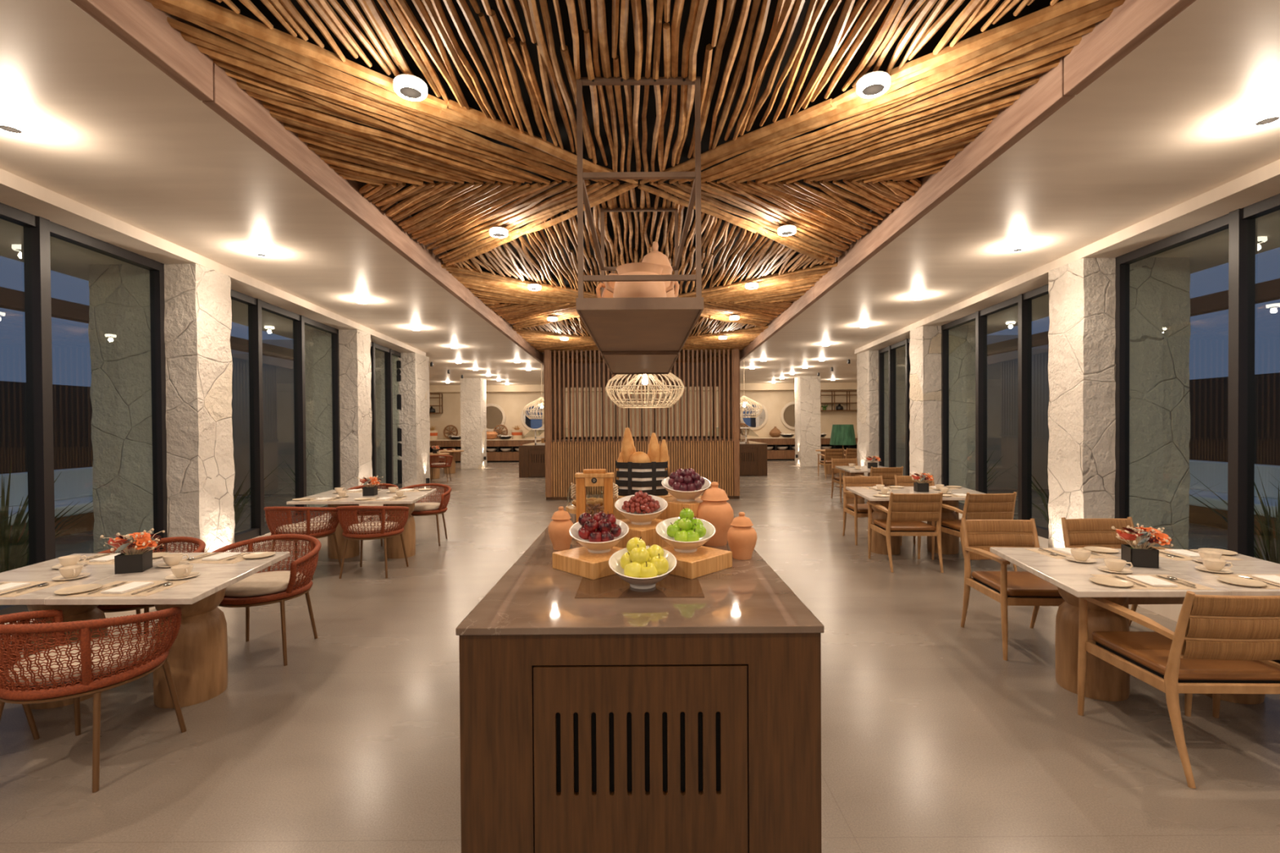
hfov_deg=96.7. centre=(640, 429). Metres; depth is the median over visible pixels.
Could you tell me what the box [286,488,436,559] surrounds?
table
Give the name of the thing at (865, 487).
placemat
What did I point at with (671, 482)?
plum
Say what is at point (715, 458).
partition
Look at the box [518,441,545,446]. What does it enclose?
island countertop
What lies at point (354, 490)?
folded napkin
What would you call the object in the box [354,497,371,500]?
plate
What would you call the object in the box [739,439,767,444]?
island countertop
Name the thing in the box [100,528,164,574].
flower box
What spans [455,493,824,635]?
island countertop
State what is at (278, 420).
wall
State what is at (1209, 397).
fence
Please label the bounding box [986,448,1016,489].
spiky plant
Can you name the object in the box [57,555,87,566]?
coffee cup
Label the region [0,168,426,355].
wall
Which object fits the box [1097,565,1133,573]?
saucer
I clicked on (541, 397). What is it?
rattan pendant
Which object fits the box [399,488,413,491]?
folded napkin
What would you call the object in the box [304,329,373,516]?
stone pillar
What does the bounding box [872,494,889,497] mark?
plate
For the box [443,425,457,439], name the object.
wheel
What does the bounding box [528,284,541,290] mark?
ceiling light
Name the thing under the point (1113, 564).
coffee cup
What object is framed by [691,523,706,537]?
apple
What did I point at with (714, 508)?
urn
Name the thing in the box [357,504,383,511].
seat cushion
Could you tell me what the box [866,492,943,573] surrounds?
armchair
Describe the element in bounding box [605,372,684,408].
rattan pendant
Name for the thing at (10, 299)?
pergola beam
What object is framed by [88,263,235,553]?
stone pillar
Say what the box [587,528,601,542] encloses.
apple
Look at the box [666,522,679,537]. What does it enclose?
apple
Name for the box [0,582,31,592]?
folded napkin
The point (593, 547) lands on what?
fruit bowl
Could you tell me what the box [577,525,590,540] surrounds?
apple
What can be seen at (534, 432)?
sneeze guard
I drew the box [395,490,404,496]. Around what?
coffee cup
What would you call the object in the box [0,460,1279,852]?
floor
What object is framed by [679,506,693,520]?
apple
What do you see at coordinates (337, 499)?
placemat
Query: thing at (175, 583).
placemat
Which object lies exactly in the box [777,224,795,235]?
ceiling light
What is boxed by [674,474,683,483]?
plum
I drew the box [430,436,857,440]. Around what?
countertop
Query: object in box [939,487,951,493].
coffee cup
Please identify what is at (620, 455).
baguette
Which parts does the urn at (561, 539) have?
urn lid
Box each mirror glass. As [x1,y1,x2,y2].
[486,406,502,429]
[742,404,765,427]
[783,404,795,426]
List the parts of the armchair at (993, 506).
leg, rail, seat, armrest, leg, leg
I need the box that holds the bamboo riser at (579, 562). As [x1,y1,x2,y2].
[552,546,622,579]
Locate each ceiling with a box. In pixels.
[0,0,1279,385]
[145,0,1124,363]
[207,0,1062,354]
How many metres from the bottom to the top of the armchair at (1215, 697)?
0.792 m
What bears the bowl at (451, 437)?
on the tray at (451, 437)
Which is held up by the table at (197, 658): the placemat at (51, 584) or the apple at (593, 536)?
the placemat at (51, 584)
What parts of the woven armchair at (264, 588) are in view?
leg, seat, leg, leg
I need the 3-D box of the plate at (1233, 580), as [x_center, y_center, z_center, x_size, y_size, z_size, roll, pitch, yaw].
[2.895,0.738,2.741,0.168,0.012,0.168,0,1,2]
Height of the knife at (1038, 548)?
0.006 m
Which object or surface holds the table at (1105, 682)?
on the floor
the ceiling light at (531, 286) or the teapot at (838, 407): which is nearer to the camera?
the ceiling light at (531, 286)
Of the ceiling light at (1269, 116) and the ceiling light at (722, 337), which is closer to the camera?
the ceiling light at (1269, 116)
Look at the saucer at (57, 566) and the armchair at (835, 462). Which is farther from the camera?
the armchair at (835, 462)
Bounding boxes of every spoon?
[16,583,48,593]
[146,582,173,591]
[1167,576,1195,585]
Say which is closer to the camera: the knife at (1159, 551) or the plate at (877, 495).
the knife at (1159, 551)
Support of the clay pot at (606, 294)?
on the rack
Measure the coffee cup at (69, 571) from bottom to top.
0.054 m
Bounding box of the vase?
[768,426,781,437]
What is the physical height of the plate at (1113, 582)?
0.012 m
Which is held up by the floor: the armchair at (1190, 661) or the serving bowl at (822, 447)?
the armchair at (1190, 661)
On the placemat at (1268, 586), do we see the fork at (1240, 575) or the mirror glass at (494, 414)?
the fork at (1240, 575)
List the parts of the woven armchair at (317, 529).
leg, leg, leg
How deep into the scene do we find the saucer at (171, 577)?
2.96 m
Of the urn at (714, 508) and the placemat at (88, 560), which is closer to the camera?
the urn at (714, 508)
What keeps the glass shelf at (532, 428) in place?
attached to the island countertop
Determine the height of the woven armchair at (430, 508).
0.720 m
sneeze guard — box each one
[523,427,576,444]
[707,426,758,443]
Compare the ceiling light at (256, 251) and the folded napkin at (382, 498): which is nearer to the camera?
the ceiling light at (256, 251)
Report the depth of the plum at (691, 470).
2.81 m
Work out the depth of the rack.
2.58 m
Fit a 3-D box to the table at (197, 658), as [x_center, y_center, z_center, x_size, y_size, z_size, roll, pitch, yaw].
[-2.803,1.122,3.095,1.479,0.690,0.974,0,1,0]
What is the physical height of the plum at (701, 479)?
0.050 m
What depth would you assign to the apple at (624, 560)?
2.02 m
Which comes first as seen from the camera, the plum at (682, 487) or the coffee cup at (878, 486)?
the plum at (682, 487)
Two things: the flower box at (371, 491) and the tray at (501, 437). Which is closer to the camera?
the flower box at (371, 491)
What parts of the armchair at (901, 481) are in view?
leg, leg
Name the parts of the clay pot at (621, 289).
handle, handle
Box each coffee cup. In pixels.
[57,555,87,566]
[58,564,83,578]
[162,553,189,565]
[170,564,193,577]
[334,487,345,493]
[337,491,346,497]
[388,487,398,492]
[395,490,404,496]
[875,484,884,489]
[880,488,891,493]
[935,484,944,489]
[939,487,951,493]
[1070,548,1091,560]
[1103,558,1133,571]
[1198,550,1222,559]
[1201,557,1233,571]
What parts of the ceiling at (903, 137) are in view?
branch panel, branch panel, branch panel, branch panel, branch panel, branch panel, branch panel, branch panel, branch panel, branch panel, branch panel, branch panel, branch panel, branch panel, branch panel, branch panel, branch panel, branch panel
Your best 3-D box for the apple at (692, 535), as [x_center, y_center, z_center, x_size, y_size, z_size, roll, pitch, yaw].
[0.204,0.428,2.273,0.060,0.062,0.061,0,1,7]
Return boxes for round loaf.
[629,451,649,462]
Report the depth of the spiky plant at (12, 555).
5.61 m
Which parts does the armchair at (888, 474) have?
leg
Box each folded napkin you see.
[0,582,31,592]
[88,553,119,561]
[100,582,154,594]
[201,552,240,560]
[313,497,332,500]
[346,488,362,491]
[375,497,392,500]
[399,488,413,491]
[952,493,966,496]
[1051,547,1090,555]
[1126,575,1177,586]
[1164,549,1200,557]
[1251,574,1279,584]
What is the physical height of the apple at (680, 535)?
0.063 m
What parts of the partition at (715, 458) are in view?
corner post, corner post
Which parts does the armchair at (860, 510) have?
leg, rail, armrest, leg, seat, cross rail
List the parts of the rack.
rail, cross rail, hanger frame, cross rail, cross rail, rail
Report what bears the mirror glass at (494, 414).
attached to the round mirror at (495, 415)
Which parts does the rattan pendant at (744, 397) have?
cord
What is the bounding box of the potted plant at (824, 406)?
[821,404,827,409]
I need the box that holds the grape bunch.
[621,490,660,514]
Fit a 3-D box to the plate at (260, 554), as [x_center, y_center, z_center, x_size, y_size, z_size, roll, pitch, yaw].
[-2.307,0.764,3.440,0.168,0.012,0.168,0,1,3]
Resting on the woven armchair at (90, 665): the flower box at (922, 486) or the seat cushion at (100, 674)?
the seat cushion at (100, 674)
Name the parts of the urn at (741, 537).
urn lid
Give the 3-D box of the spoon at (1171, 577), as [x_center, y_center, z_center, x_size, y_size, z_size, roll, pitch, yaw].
[2.636,0.738,2.774,0.030,0.009,0.146,0,1,2]
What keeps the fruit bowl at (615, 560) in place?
on the island countertop
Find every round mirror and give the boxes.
[486,403,505,431]
[520,403,544,430]
[740,401,768,430]
[780,401,795,430]
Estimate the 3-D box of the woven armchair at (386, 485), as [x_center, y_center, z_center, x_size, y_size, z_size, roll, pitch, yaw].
[-3.411,1.072,7.209,0.667,0.720,0.609,0,1,5]
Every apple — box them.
[577,512,591,526]
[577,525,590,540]
[583,516,598,532]
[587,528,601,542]
[592,510,605,522]
[597,518,611,532]
[600,529,613,542]
[602,511,616,524]
[609,521,621,537]
[620,551,630,569]
[623,559,640,577]
[626,536,645,551]
[629,544,649,564]
[639,561,657,577]
[646,543,664,558]
[648,553,668,575]
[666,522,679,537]
[674,528,687,542]
[677,517,693,531]
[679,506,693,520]
[686,528,699,542]
[691,516,702,527]
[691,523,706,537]
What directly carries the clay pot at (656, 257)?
on the rack
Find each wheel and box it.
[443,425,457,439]
[493,424,507,439]
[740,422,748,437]
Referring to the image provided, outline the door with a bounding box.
[533,664,747,852]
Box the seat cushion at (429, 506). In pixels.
[413,502,439,511]
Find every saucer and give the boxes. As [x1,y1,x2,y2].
[51,562,87,568]
[51,572,90,580]
[156,560,189,567]
[164,572,199,580]
[1065,555,1097,563]
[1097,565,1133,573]
[1191,557,1228,564]
[1194,565,1233,573]
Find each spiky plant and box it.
[0,462,93,573]
[0,493,27,523]
[233,464,293,532]
[271,453,295,497]
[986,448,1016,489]
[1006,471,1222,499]
[1016,466,1048,524]
[1189,466,1279,564]
[1255,476,1279,533]
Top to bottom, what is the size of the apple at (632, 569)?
0.074 m
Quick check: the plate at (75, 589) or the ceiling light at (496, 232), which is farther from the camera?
the ceiling light at (496, 232)
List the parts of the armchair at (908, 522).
leg, armrest, rail, leg, seat, cross rail, leg, leg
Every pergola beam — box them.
[0,286,293,360]
[895,209,1279,350]
[986,278,1279,355]
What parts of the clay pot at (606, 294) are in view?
handle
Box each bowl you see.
[448,436,461,439]
[486,431,497,439]
[486,448,497,452]
[498,436,511,439]
[499,448,511,452]
[568,519,628,553]
[608,546,676,589]
[614,494,667,524]
[655,516,715,552]
[661,476,711,502]
[777,446,788,449]
[780,434,794,437]
[821,446,831,448]
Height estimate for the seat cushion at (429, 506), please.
0.058 m
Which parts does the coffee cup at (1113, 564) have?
cup handle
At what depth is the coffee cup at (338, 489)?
6.63 m
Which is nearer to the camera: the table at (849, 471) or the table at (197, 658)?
the table at (197, 658)
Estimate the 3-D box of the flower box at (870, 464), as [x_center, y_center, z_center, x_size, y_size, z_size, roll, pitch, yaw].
[3.967,0.555,9.726,0.238,0.223,0.258,-1,1,-43]
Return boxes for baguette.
[615,451,622,487]
[621,427,635,462]
[647,432,660,462]
[659,439,669,478]
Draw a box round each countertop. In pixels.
[429,436,857,462]
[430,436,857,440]
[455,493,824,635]
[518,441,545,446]
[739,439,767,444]
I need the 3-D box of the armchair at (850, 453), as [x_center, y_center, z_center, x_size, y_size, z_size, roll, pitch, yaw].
[5.756,0.895,15.485,0.582,0.792,0.599,0,1,0]
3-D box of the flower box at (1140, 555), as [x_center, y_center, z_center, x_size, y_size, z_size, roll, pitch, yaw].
[2.727,0.630,3.105,0.238,0.223,0.258,-1,1,-23]
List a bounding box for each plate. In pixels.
[53,583,102,595]
[152,552,168,558]
[242,551,275,559]
[292,497,310,500]
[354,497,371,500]
[417,488,431,490]
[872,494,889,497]
[889,485,904,488]
[942,493,951,497]
[946,485,962,488]
[1084,546,1119,553]
[1088,577,1133,587]
[1197,547,1237,555]
[1217,576,1266,586]
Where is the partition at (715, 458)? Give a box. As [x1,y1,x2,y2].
[543,348,740,500]
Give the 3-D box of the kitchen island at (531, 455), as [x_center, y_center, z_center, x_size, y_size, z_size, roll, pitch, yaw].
[-2.724,0.869,17.909,1.340,0.900,4.200,0,1,0]
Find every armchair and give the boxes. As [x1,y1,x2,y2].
[0,606,186,792]
[0,611,39,740]
[97,536,205,635]
[211,533,321,666]
[263,506,341,579]
[335,506,408,578]
[346,483,399,546]
[400,483,451,546]
[429,454,453,482]
[439,448,455,460]
[817,448,844,478]
[831,457,857,502]
[838,448,857,475]
[842,475,902,545]
[854,466,903,503]
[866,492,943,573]
[894,475,959,544]
[931,492,1017,571]
[960,518,1065,660]
[1061,516,1184,626]
[1074,591,1279,788]
[1212,600,1279,718]
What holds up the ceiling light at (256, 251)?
attached to the ceiling at (112, 134)
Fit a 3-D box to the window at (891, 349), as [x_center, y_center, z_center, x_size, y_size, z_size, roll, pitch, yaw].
[4.832,-0.236,10.459,0.115,2.760,2.538,0,1,5]
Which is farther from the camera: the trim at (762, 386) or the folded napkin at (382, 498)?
the trim at (762, 386)
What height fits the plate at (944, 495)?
0.012 m
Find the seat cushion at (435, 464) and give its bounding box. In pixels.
[430,462,448,466]
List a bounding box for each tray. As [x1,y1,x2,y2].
[448,435,461,439]
[497,434,512,439]
[576,297,703,353]
[600,352,679,374]
[780,432,794,437]
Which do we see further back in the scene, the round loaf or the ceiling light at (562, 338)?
the ceiling light at (562, 338)
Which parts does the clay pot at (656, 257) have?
pot lid, pot, handle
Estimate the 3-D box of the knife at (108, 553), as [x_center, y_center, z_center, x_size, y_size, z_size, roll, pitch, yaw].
[-3.287,0.771,3.410,0.015,0.006,0.215,0,1,0]
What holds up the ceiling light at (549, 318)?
attached to the ceiling at (903, 137)
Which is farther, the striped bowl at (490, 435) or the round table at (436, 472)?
the striped bowl at (490, 435)
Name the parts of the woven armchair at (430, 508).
leg, leg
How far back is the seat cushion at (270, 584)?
3.58 m
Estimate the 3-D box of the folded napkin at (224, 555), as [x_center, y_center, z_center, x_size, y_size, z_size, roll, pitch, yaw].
[-2.521,0.765,3.423,0.109,0.011,0.170,0,1,6]
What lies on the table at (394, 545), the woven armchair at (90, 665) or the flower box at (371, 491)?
the flower box at (371, 491)
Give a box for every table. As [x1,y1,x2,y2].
[0,551,289,709]
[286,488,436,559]
[429,453,448,479]
[438,449,464,473]
[815,448,846,474]
[835,466,887,507]
[845,486,985,555]
[990,546,1279,704]
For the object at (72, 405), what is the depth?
9.56 m
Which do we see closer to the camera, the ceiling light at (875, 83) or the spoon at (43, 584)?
the ceiling light at (875, 83)
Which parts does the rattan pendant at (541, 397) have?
cord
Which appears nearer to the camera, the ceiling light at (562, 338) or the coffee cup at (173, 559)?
the coffee cup at (173, 559)
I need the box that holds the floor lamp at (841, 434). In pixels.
[829,424,856,488]
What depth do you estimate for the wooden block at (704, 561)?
2.20 m
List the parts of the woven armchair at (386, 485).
leg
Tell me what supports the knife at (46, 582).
on the placemat at (51, 584)
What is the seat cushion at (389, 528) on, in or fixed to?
on the woven armchair at (384, 529)
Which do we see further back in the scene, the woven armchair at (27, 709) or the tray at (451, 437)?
the tray at (451, 437)
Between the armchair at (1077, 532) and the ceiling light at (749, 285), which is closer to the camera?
the armchair at (1077, 532)
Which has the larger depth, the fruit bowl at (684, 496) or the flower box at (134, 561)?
the flower box at (134, 561)
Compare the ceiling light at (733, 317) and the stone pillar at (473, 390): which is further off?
the stone pillar at (473, 390)
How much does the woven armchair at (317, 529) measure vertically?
0.720 m
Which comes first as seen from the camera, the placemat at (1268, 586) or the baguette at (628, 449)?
the placemat at (1268, 586)
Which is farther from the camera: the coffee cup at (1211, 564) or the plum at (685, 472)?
the coffee cup at (1211, 564)
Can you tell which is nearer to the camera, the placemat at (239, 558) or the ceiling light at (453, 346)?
the placemat at (239, 558)
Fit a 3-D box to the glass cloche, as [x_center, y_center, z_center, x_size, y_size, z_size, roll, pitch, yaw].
[-0.297,0.431,3.304,0.258,0.235,0.258,0,1,22]
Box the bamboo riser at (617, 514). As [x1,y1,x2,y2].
[603,492,672,519]
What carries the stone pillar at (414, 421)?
on the floor
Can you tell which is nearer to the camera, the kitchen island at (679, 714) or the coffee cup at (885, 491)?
the kitchen island at (679, 714)
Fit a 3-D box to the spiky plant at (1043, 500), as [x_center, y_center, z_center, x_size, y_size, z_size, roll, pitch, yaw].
[5.799,0.833,7.726,1.758,1.277,1.525,0,1,0]
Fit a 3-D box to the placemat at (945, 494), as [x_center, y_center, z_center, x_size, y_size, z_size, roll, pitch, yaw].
[3.425,0.706,6.073,0.380,0.002,0.260,0,1,0]
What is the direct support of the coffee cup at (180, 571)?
on the saucer at (171, 577)
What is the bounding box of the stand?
[571,469,617,542]
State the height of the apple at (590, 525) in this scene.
0.063 m
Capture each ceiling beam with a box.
[70,0,543,364]
[739,0,1195,361]
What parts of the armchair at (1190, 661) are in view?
leg, cross rail, armrest, rail, leg, seat, leg, cross rail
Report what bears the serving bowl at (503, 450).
on the countertop at (775, 454)
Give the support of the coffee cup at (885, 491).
on the saucer
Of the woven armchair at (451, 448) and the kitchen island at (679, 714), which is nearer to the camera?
the kitchen island at (679, 714)
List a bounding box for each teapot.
[429,406,435,413]
[835,404,843,409]
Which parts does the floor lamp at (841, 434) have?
lamp shade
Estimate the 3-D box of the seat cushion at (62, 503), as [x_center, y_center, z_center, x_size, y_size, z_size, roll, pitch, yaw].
[-8.293,1.129,8.011,0.800,0.150,2.400,0,1,0]
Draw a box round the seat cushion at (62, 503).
[0,495,93,525]
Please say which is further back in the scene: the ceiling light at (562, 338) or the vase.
the vase
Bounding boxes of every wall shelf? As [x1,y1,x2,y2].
[429,393,443,413]
[820,390,857,411]
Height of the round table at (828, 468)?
0.690 m
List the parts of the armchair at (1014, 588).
leg, rail, armrest, leg, seat, leg, cross rail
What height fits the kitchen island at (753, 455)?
0.900 m
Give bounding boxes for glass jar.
[586,490,604,517]
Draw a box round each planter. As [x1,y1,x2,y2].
[430,425,437,439]
[511,425,522,439]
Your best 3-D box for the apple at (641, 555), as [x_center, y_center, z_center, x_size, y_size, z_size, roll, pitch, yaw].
[-0.005,0.448,2.018,0.072,0.073,0.072,0,1,-12]
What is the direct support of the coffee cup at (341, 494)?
on the saucer
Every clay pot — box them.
[595,281,615,297]
[604,262,675,297]
[641,240,679,297]
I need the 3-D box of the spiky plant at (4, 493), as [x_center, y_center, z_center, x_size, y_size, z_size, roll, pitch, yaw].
[-6.160,0.942,4.641,1.758,1.277,1.525,-1,1,-36]
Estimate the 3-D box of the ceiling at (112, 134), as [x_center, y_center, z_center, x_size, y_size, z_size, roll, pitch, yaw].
[0.336,-1.806,8.326,18.782,0.300,29.808,0,1,-2]
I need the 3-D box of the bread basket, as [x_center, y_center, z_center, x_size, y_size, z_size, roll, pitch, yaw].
[0.007,0.259,3.063,0.280,0.180,0.260,0,1,0]
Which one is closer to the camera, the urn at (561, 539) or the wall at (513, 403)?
the urn at (561, 539)
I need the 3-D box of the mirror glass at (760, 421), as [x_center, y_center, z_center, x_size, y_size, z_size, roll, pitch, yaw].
[4.547,-0.538,22.864,0.940,0.940,0.005,0,1,0]
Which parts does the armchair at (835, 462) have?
leg, rail, seat, leg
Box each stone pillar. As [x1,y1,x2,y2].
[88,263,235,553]
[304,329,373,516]
[374,352,430,488]
[460,377,487,468]
[794,375,821,466]
[856,350,905,476]
[909,325,975,503]
[1047,257,1191,549]
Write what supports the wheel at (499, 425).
on the countertop at (775, 454)
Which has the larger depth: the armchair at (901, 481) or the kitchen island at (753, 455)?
the kitchen island at (753, 455)
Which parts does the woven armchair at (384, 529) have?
leg, leg, leg, leg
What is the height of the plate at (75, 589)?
0.012 m
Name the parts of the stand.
post, post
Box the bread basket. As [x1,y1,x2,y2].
[615,461,668,496]
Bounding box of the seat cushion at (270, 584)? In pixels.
[224,570,305,597]
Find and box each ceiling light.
[0,115,29,135]
[252,248,270,257]
[355,297,368,303]
[393,73,427,101]
[411,326,420,330]
[450,345,457,348]
[489,226,507,237]
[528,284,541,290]
[547,316,557,321]
[560,337,568,340]
[718,335,726,339]
[728,315,739,319]
[745,282,758,288]
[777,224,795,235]
[856,71,890,97]
[859,324,868,327]
[911,294,923,300]
[1008,243,1026,252]
[1248,106,1279,127]
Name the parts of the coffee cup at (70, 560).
cup handle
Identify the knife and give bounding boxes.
[0,582,47,595]
[81,553,110,560]
[130,581,169,595]
[189,551,217,560]
[1038,547,1066,556]
[1156,575,1196,588]
[1159,551,1185,558]
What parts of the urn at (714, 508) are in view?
urn lid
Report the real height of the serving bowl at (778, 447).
0.130 m
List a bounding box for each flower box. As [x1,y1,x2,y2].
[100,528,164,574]
[356,475,382,496]
[430,445,440,453]
[865,455,880,468]
[909,471,934,492]
[1111,523,1173,568]
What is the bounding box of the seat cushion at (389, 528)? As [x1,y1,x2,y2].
[347,520,399,533]
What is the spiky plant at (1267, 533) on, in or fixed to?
on the floor
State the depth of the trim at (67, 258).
5.04 m
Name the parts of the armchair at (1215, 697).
leg, rail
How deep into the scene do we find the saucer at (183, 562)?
3.22 m
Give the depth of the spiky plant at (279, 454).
10.30 m
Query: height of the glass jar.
0.235 m
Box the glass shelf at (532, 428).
[532,428,544,430]
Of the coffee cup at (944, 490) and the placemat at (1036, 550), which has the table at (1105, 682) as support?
the placemat at (1036, 550)
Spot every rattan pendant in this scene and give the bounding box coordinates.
[523,364,544,418]
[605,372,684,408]
[740,360,763,417]
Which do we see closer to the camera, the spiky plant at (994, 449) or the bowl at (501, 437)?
the spiky plant at (994, 449)
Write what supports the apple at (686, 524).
in the fruit bowl at (661, 528)
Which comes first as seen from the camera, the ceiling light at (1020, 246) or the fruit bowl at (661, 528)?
the fruit bowl at (661, 528)
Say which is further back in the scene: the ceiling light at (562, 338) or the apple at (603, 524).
the ceiling light at (562, 338)
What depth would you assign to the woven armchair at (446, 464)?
14.54 m
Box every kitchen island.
[455,493,824,852]
[518,441,545,477]
[739,439,767,475]
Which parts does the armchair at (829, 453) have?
leg, leg, seat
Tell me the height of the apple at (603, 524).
0.063 m
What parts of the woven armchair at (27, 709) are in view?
leg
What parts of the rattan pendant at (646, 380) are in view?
bulb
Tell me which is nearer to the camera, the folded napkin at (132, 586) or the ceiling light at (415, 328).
the folded napkin at (132, 586)
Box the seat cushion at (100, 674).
[7,634,155,687]
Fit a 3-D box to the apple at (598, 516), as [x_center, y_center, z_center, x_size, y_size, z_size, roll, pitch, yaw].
[-0.167,0.364,2.349,0.060,0.063,0.060,0,1,-1]
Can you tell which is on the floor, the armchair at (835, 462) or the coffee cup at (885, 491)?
the armchair at (835, 462)
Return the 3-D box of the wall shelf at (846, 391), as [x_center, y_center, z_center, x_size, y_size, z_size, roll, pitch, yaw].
[7.993,-1.139,22.730,1.730,0.804,0.310,0,1,0]
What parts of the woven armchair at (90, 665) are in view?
leg, leg, seat, leg, leg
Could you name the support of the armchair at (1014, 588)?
on the floor
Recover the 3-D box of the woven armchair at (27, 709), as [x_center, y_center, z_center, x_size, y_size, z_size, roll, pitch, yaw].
[-3.114,1.118,2.443,0.667,0.720,0.609,0,1,4]
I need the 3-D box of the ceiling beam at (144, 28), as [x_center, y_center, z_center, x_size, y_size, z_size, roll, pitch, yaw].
[-1.802,-1.490,3.885,0.055,0.314,19.808,0,1,-2]
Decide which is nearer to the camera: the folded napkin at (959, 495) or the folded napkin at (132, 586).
the folded napkin at (132, 586)
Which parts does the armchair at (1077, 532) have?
leg, leg, leg, cross rail, armrest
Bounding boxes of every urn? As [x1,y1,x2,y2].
[547,506,573,551]
[697,481,733,546]
[726,511,756,559]
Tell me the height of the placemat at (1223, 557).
0.002 m
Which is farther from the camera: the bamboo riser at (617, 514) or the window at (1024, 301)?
the window at (1024, 301)
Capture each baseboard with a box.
[4,487,417,662]
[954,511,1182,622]
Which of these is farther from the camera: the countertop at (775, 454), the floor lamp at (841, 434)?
the countertop at (775, 454)
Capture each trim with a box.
[0,218,383,352]
[429,382,857,392]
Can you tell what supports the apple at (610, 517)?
in the fruit bowl at (593, 547)
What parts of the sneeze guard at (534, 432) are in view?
guard frame, glass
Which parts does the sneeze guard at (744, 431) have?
glass, guard frame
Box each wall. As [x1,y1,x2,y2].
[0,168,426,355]
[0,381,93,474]
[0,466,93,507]
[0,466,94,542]
[231,353,295,494]
[429,390,857,439]
[854,159,1279,354]
[986,348,1049,489]
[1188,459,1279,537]
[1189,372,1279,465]
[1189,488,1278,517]
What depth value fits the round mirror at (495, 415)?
22.86 m
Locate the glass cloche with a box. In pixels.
[565,483,603,514]
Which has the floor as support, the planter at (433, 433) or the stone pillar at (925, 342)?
the stone pillar at (925, 342)
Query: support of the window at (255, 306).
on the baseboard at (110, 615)
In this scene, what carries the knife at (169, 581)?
on the placemat at (175, 583)
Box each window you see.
[0,202,167,615]
[230,288,340,542]
[370,342,402,488]
[878,337,910,485]
[941,284,1048,538]
[1114,193,1279,557]
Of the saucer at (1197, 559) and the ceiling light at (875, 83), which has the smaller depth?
the ceiling light at (875, 83)
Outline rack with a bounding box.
[576,76,703,374]
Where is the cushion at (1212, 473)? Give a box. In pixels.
[1189,459,1279,499]
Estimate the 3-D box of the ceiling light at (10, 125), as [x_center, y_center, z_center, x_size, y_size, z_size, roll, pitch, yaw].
[-3.230,-1.557,2.914,0.132,0.042,0.132,0,1,0]
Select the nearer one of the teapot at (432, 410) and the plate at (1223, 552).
the plate at (1223, 552)
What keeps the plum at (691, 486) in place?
in the fruit bowl at (684, 496)
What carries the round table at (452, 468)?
on the floor
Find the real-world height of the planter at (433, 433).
0.560 m
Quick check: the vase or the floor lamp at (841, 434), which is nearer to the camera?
the floor lamp at (841, 434)
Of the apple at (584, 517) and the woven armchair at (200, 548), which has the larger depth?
the woven armchair at (200, 548)
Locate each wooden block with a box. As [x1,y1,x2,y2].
[614,518,670,548]
[656,496,702,519]
[662,546,732,579]
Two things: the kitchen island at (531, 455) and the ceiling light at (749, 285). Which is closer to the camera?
the ceiling light at (749, 285)
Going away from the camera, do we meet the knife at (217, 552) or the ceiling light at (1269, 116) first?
the ceiling light at (1269, 116)
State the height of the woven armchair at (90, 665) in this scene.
0.720 m
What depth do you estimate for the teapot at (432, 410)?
22.64 m
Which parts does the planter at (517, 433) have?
planter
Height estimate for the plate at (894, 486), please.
0.012 m
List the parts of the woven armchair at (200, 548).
leg, leg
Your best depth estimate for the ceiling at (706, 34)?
2.74 m
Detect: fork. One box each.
[87,582,126,594]
[1112,575,1146,587]
[1236,574,1279,586]
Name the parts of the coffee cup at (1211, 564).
cup handle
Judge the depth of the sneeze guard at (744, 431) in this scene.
17.00 m
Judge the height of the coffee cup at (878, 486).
0.054 m
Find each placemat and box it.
[0,581,69,597]
[55,554,114,564]
[65,580,190,596]
[185,552,253,564]
[299,497,345,501]
[361,497,407,501]
[385,488,420,492]
[861,486,898,489]
[945,493,985,497]
[1025,547,1120,559]
[1091,574,1216,590]
[1159,549,1243,560]
[1213,573,1279,589]
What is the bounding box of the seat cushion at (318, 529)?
[276,521,329,534]
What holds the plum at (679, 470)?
on the plum
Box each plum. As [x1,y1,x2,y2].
[667,478,674,487]
[669,471,679,479]
[672,482,680,490]
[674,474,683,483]
[675,468,683,475]
[678,483,687,491]
[680,468,691,477]
[683,475,692,484]
[686,482,695,491]
[687,467,694,473]
[689,472,699,482]
[692,480,702,490]
[698,476,704,485]
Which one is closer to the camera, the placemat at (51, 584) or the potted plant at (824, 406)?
the placemat at (51, 584)
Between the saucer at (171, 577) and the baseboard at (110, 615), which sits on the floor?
the baseboard at (110, 615)
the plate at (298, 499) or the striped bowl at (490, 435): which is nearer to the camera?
the plate at (298, 499)
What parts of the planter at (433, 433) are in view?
planter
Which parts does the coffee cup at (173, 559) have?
cup handle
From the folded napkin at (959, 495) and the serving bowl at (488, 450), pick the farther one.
the serving bowl at (488, 450)

